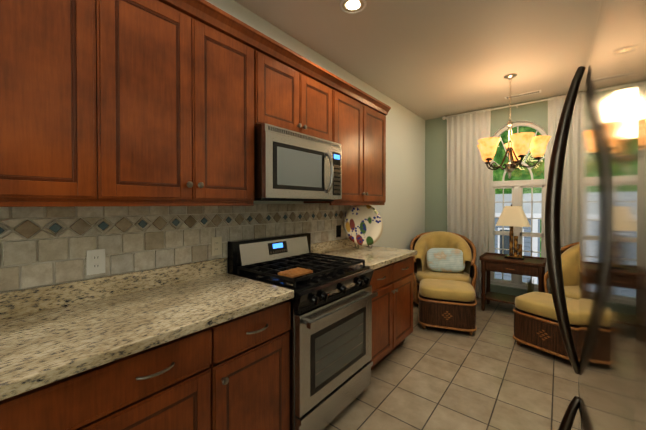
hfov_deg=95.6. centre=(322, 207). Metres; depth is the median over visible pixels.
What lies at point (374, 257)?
countertop
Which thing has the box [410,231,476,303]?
chair
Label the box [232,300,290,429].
base cabinet
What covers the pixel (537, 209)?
house
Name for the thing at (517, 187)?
window
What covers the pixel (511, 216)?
table lamp
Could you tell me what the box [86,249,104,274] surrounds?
electrical outlet
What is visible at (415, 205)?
wall
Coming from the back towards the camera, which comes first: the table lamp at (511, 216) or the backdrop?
the backdrop
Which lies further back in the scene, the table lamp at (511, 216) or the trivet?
the table lamp at (511, 216)
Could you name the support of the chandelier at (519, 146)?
hanging from the ceiling
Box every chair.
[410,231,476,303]
[544,242,578,299]
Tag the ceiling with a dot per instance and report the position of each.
(428, 59)
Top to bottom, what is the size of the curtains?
2.713 m
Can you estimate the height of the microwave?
0.440 m
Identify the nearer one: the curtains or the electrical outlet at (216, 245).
the electrical outlet at (216, 245)
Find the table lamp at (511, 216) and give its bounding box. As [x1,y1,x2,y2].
[496,204,530,259]
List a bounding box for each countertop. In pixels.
[0,257,293,400]
[311,238,416,269]
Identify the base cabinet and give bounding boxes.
[0,320,231,429]
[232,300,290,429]
[370,256,413,369]
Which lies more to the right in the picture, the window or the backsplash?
the window
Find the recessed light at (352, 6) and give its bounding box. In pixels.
[340,0,366,13]
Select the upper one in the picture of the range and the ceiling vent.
the ceiling vent
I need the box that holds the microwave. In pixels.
[254,123,341,200]
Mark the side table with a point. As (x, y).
(526, 266)
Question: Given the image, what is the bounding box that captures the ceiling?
[234,0,601,119]
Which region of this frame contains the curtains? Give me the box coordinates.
[442,91,583,297]
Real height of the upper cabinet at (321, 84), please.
0.528 m
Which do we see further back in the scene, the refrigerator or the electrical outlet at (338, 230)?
the electrical outlet at (338, 230)
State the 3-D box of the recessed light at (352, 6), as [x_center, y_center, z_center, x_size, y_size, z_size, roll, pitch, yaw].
[0.207,-1.395,2.019,0.184,0.008,0.184,1,1,39]
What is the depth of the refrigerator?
0.30 m
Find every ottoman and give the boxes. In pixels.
[418,279,476,335]
[513,292,578,360]
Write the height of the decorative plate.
0.451 m
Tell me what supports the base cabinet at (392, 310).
on the floor
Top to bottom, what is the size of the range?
1.120 m
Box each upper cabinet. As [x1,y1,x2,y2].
[0,0,123,206]
[120,0,259,203]
[260,32,307,134]
[304,76,387,203]
[308,60,335,142]
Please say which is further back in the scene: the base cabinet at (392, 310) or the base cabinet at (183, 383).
the base cabinet at (392, 310)
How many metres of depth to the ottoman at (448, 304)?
3.09 m
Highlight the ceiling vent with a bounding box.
[504,90,541,98]
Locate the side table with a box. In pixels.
[479,252,546,310]
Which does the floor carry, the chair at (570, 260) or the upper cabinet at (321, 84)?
the chair at (570, 260)
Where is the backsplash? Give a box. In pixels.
[0,204,354,292]
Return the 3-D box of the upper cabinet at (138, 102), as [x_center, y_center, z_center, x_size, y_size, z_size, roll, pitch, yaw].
[-0.781,-0.521,1.508,0.322,0.990,0.823,1,1,39]
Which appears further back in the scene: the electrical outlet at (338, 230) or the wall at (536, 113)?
the wall at (536, 113)
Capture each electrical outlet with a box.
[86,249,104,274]
[211,237,221,255]
[336,225,340,236]
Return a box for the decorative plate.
[344,205,382,248]
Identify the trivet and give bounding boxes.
[278,267,312,277]
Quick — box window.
[489,122,547,290]
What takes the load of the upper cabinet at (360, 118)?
attached to the wall at (415, 205)
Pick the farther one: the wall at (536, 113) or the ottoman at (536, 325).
the wall at (536, 113)
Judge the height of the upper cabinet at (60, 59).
0.990 m
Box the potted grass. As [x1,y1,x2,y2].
[526,277,533,292]
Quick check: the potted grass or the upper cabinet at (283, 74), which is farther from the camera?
the potted grass
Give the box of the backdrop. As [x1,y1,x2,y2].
[493,126,544,256]
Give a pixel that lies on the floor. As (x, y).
(489, 374)
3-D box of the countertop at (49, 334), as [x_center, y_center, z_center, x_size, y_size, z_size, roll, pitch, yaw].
[-1.075,0.409,0.887,0.632,0.141,2.168,1,1,39]
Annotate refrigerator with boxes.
[545,0,645,429]
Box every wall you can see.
[205,0,424,272]
[425,96,556,295]
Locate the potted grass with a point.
(530, 287)
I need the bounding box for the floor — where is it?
[323,296,577,429]
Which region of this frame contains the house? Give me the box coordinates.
[495,193,541,283]
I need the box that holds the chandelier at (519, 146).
[477,73,550,178]
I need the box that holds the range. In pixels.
[228,233,377,429]

